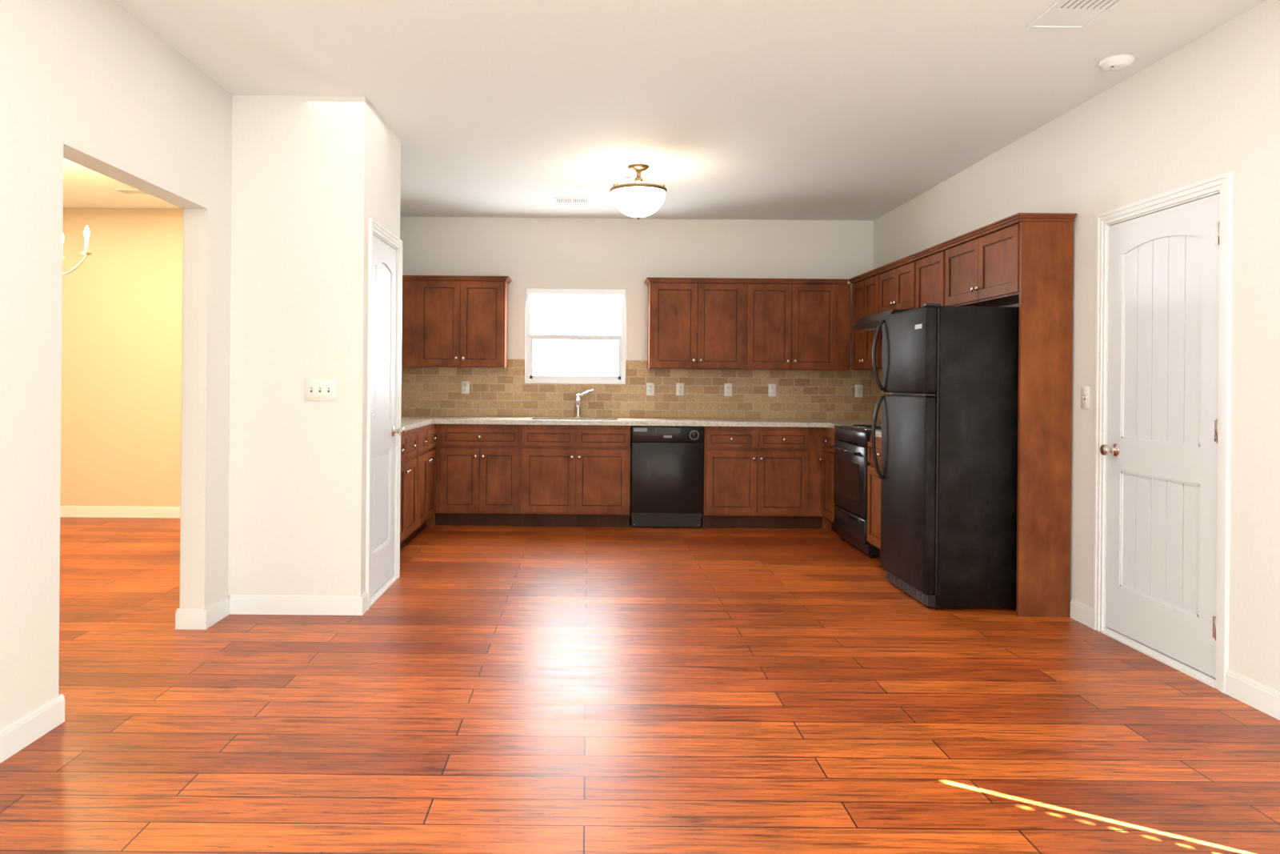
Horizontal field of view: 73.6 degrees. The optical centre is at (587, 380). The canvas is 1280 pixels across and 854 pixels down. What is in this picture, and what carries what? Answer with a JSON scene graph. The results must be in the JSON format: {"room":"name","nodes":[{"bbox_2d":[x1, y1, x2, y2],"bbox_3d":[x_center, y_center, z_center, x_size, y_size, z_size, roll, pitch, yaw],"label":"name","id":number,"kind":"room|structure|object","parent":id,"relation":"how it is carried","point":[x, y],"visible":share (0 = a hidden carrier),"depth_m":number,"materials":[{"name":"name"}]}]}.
{"room":"kitchen","nodes":[
{"label":"kitchen","id":0,"kind":"room"},
{"bbox_2d":[0,0,232,729],"bbox_3d":[-1.959,-0.142,2.835,0.120,2.750,10.070,1,0,0],"label":"wall","id":1,"kind":"structure","parent":0,"point":[87,83],"depth_m":3.08,"materials":[{"name":"beige paint"}]},
{"bbox_2d":[60,157,183,607],"bbox_3d":[-3.809,-0.158,2.835,3.580,2.750,10.070,1,0,0],"label":"wall","id":2,"kind":"structure","parent":0,"point":[122,313],"depth_m":7.60,"materials":[{"name":"beige paint"}]},
{"bbox_2d":[0,505,1279,763],"bbox_3d":[-1.498,1.187,2.700,8.216,0.100,9.800,1,0,0],"label":"baseboard","id":3,"kind":"structure","parent":2,"relation":"attached to","point":[26,730],"depth_m":4.43,"materials":[{"name":"white paint"}]},
{"bbox_2d":[228,95,400,598],"bbox_3d":[-1.547,-0.139,4.965,0.703,2.750,0.870,1,0,0],"label":"wall","id":4,"kind":"structure","parent":0,"point":[310,174],"depth_m":4.53,"materials":[{"name":"beige paint"}]},
{"bbox_2d":[304,378,335,400],"bbox_3d":[-1.421,0.048,4.522,0.165,0.116,0.014,1,0,0],"label":"switch plate","id":5,"kind":"object","parent":4,"relation":"attached to","point":[315,390],"visible":1,"depth_m":4.52,"materials":[{"name":"white plastic"}]},
{"bbox_2d":[365,217,402,609],"bbox_3d":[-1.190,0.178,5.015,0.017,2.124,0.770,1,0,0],"label":"door frame","id":6,"kind":"structure","parent":4,"relation":"attached to","point":[374,226],"depth_m":4.93,"materials":[{"name":"white wood"}]},
{"bbox_2d":[369,234,403,597],"bbox_3d":[-1.185,0.195,5.010,0.105,2.018,0.640,1,0,0],"label":"door","id":7,"kind":"structure","parent":4,"relation":"in","point":[384,279],"depth_m":5.03,"materials":[{"name":"white wood"}]},
{"bbox_2d":[400,216,873,516],"bbox_3d":[-1.549,-0.139,7.930,8.340,2.750,0.120,1,0,0],"label":"wall","id":8,"kind":"structure","parent":0,"point":[536,253],"depth_m":7.87,"materials":[{"name":"beige paint"}]},
{"bbox_2d":[401,275,511,367],"bbox_3d":[-1.294,-0.528,7.692,1.182,0.804,0.312,1,0,0],"label":"upper cabinet","id":9,"kind":"object","parent":8,"relation":"attached to","point":[448,321],"visible":0.94,"depth_m":7.58,"materials":[{"name":"brown wood"}]},
{"bbox_2d":[524,381,625,383],"bbox_3d":[-0.118,0.018,7.888,0.923,0.012,0.035,1,0,0],"label":"trim","id":10,"kind":"structure","parent":8,"relation":"attached to","point":[525,382],"depth_m":7.87,"materials":[{"name":"white wood"}]},
{"bbox_2d":[525,288,625,382],"bbox_3d":[-0.114,-0.413,7.915,0.923,0.873,0.081,1,0,0],"label":"window","id":11,"kind":"structure","parent":8,"relation":"in","point":[573,335],"depth_m":7.94,"materials":[{"name":"white glass"}]},
{"bbox_2d":[400,359,871,419],"bbox_3d":[0.359,0.073,7.866,4.500,0.530,0.007,1,0,0],"label":"tile backsplash","id":12,"kind":"structure","parent":8,"relation":"attached to","point":[426,391],"depth_m":7.86,"materials":[{"name":"tile"}]},
{"bbox_2d":[461,380,469,393],"bbox_3d":[-1.129,0.060,7.857,0.072,0.116,0.008,1,0,0],"label":"outlet","id":13,"kind":"object","parent":12,"relation":"attached to","point":[465,384],"visible":1,"depth_m":7.86,"materials":[{"name":"white plastic"}]},
{"bbox_2d":[646,382,654,395],"bbox_3d":[0.575,0.075,7.857,0.072,0.116,0.008,1,0,0],"label":"outlet","id":14,"kind":"object","parent":12,"relation":"attached to","point":[650,386],"visible":1,"depth_m":7.86,"materials":[{"name":"white plastic"}]},
{"bbox_2d":[676,383,683,395],"bbox_3d":[0.848,0.077,7.857,0.072,0.116,0.008,1,0,0],"label":"outlet","id":15,"kind":"object","parent":12,"relation":"attached to","point":[679,386],"visible":1,"depth_m":7.86,"materials":[{"name":"white plastic"}]},
{"bbox_2d":[724,383,731,395],"bbox_3d":[1.290,0.081,7.857,0.072,0.116,0.008,1,0,0],"label":"outlet","id":16,"kind":"object","parent":12,"relation":"attached to","point":[727,386],"visible":1,"depth_m":7.86,"materials":[{"name":"white plastic"}]},
{"bbox_2d":[768,384,775,395],"bbox_3d":[1.696,0.085,7.857,0.072,0.116,0.008,1,0,0],"label":"outlet","id":17,"kind":"object","parent":12,"relation":"attached to","point":[771,387],"visible":1,"depth_m":7.86,"materials":[{"name":"white plastic"}]},
{"bbox_2d":[855,384,863,396],"bbox_3d":[2.493,0.092,7.857,0.072,0.116,0.008,1,0,0],"label":"outlet","id":18,"kind":"object","parent":12,"relation":"attached to","point":[858,388],"visible":1,"depth_m":7.86,"materials":[{"name":"white plastic"}]},
{"bbox_2d":[0,516,1279,853],"bbox_3d":[-1.501,1.287,2.835,8.460,0.100,10.310,1,0,0],"label":"floor","id":19,"kind":"structure","parent":0,"point":[514,689],"depth_m":3.13,"materials":[{"name":"brown wood"}]},
{"bbox_2d":[400,424,436,549],"bbox_3d":[-1.564,0.799,6.644,0.636,0.875,2.447,1,0,0],"label":"base cabinet","id":20,"kind":"object","parent":19,"relation":"on","point":[418,450],"visible":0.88,"depth_m":6.43,"materials":[{"name":"brown wood"}]},
{"bbox_2d":[435,424,823,527],"bbox_3d":[0.353,0.816,7.527,3.296,0.875,0.636,1,0,0],"label":"base cabinet","id":21,"kind":"object","parent":19,"relation":"on","point":[487,474],"visible":1,"depth_m":7.25,"materials":[{"name":"brown wood"}]},
{"bbox_2d":[400,416,881,437],"bbox_3d":[0.357,0.358,6.644,4.514,0.038,2.445,1,0,0],"label":"countertop","id":22,"kind":"structure","parent":21,"relation":"on","point":[407,422],"depth_m":7.23,"materials":[{"name":"beige stone"}]},
{"bbox_2d":[574,388,593,417],"bbox_3d":[-0.035,0.205,7.702,0.175,0.260,0.273,1,0,0],"label":"faucet","id":23,"kind":"object","parent":22,"relation":"on","point":[578,396],"visible":1,"depth_m":7.79,"materials":[{"name":"silver metal"}]},
{"bbox_2d":[629,425,703,526],"bbox_3d":[0.674,0.815,7.526,0.614,0.858,0.629,1,0,0],"label":"dishwasher","id":24,"kind":"object","parent":19,"relation":"on","point":[667,462],"visible":0.99,"depth_m":7.24,"materials":[{"name":"black metal"}]},
{"bbox_2d":[819,427,881,559],"bbox_3d":[2.270,0.832,6.661,0.636,0.875,2.412,1,0,0],"label":"base cabinet","id":25,"kind":"object","parent":19,"relation":"on","point":[874,482],"visible":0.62,"depth_m":6.06,"materials":[{"name":"brown wood"}]},
{"bbox_2d":[829,424,881,557],"bbox_3d":[2.253,0.727,6.463,0.681,1.085,0.755,1,0,0],"label":"stove","id":26,"kind":"object","parent":19,"relation":"on","point":[851,462],"visible":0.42,"depth_m":6.38,"materials":[{"name":"black metal"}]},
{"bbox_2d":[871,303,1019,609],"bbox_3d":[2.183,0.421,5.058,0.798,1.696,0.715,1,0,0],"label":"refrigerator","id":27,"kind":"object","parent":19,"relation":"on","point":[948,475],"visible":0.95,"depth_m":4.70,"materials":[{"name":"black metal"}]},
{"bbox_2d":[63,0,1266,220],"bbox_3d":[-1.476,-1.563,2.835,8.460,0.100,10.310,1,0,0],"label":"ceiling","id":28,"kind":"structure","parent":0,"point":[762,110],"depth_m":4.29,"materials":[{"name":"paint"}]},
{"bbox_2d":[62,225,91,274],"bbox_3d":[-3.591,-1.086,5.531,0.671,0.890,0.643,1,0,0],"label":"dining chandelier","id":29,"kind":"object","parent":28,"relation":"hanging from","point":[86,232],"visible":0.09,"depth_m":5.59,"materials":[{"name":"beige metal"}]},
{"bbox_2d":[112,188,150,195],"bbox_3d":[-3.637,-1.526,6.890,0.300,0.010,0.180,1,0,0],"label":"ceiling vent","id":30,"kind":"object","parent":28,"relation":"in","point":[125,191],"visible":0.75,"depth_m":6.88,"materials":[{"name":"white plastic"}]},
{"bbox_2d":[553,196,590,203],"bbox_3d":[-0.132,-1.496,7.075,0.300,0.010,0.190,1,0,0],"label":"ceiling vent","id":31,"kind":"object","parent":28,"relation":"in","point":[557,199],"visible":1,"depth_m":7.07,"materials":[{"name":"white plastic"}]},
{"bbox_2d":[609,164,667,219],"bbox_3d":[0.351,-1.310,5.962,0.400,0.373,0.404,1,0,0],"label":"ceiling light fixture","id":32,"kind":"object","parent":28,"relation":"attached to","point":[638,200],"depth_m":5.84,"materials":[{"name":"white glass"}]},
{"bbox_2d":[1026,0,1123,28],"bbox_3d":[1.953,-1.478,3.375,0.240,0.010,0.390,1,0,0],"label":"ceiling vent","id":33,"kind":"object","parent":28,"relation":"in","point":[1063,14],"visible":1,"depth_m":3.44,"materials":[{"name":"white plastic"}]},
{"bbox_2d":[1098,53,1135,71],"bbox_3d":[2.433,-1.458,3.930,0.144,0.041,0.144,1,0,0],"label":"smoke detector","id":34,"kind":"object","parent":28,"relation":"attached to","point":[1115,62],"visible":1,"depth_m":3.89,"materials":[{"name":"white plastic"}]},
{"bbox_2d":[872,0,1279,691],"bbox_3d":[2.681,-0.102,2.895,0.120,2.750,10.190,1,0,0],"label":"wall","id":35,"kind":"structure","parent":0,"point":[1210,107],"depth_m":3.70,"materials":[{"name":"beige paint"}]},
{"bbox_2d":[644,212,1076,616],"bbox_3d":[1.558,0.179,6.207,2.097,2.169,3.282,1,0,0],"label":"upper cabinet","id":36,"kind":"object","parent":35,"relation":"attached to","point":[1026,259],"visible":0.88,"depth_m":5.31,"materials":[{"name":"brown wood"}]},
{"bbox_2d":[853,309,909,330],"bbox_3d":[2.373,-0.454,6.480,0.478,0.110,0.750,1,0,0],"label":"range hood","id":37,"kind":"object","parent":36,"relation":"attached to","point":[868,322],"visible":0.26,"depth_m":6.50,"materials":[{"name":"black metal"}]},
{"bbox_2d":[871,370,891,420],"bbox_3d":[2.615,0.093,6.656,0.007,0.530,2.408,1,0,0],"label":"tile backsplash","id":38,"kind":"structure","parent":35,"relation":"attached to","point":[876,393],"depth_m":7.73,"materials":[{"name":"tile"}]},
{"bbox_2d":[1080,386,1089,408],"bbox_3d":[2.612,0.088,4.490,0.014,0.116,0.072,1,0,0],"label":"switch plate","id":39,"kind":"object","parent":35,"relation":"attached to","point":[1085,390],"visible":1,"depth_m":4.49,"materials":[{"name":"white plastic"}]},
{"bbox_2d":[1092,171,1232,692],"bbox_3d":[2.662,0.240,3.930,0.111,2.066,0.784,1,0,0],"label":"door jamb","id":40,"kind":"structure","parent":35,"relation":"in","point":[1210,680],"depth_m":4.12,"materials":[{"name":"white wood"}]},
{"bbox_2d":[1100,193,1219,677],"bbox_3d":[2.605,0.228,3.925,0.105,2.018,0.770,1,0,0],"label":"door","id":41,"kind":"structure","parent":40,"relation":"attached to","point":[1161,449],"depth_m":3.89,"materials":[{"name":"white paint"}]}
]}

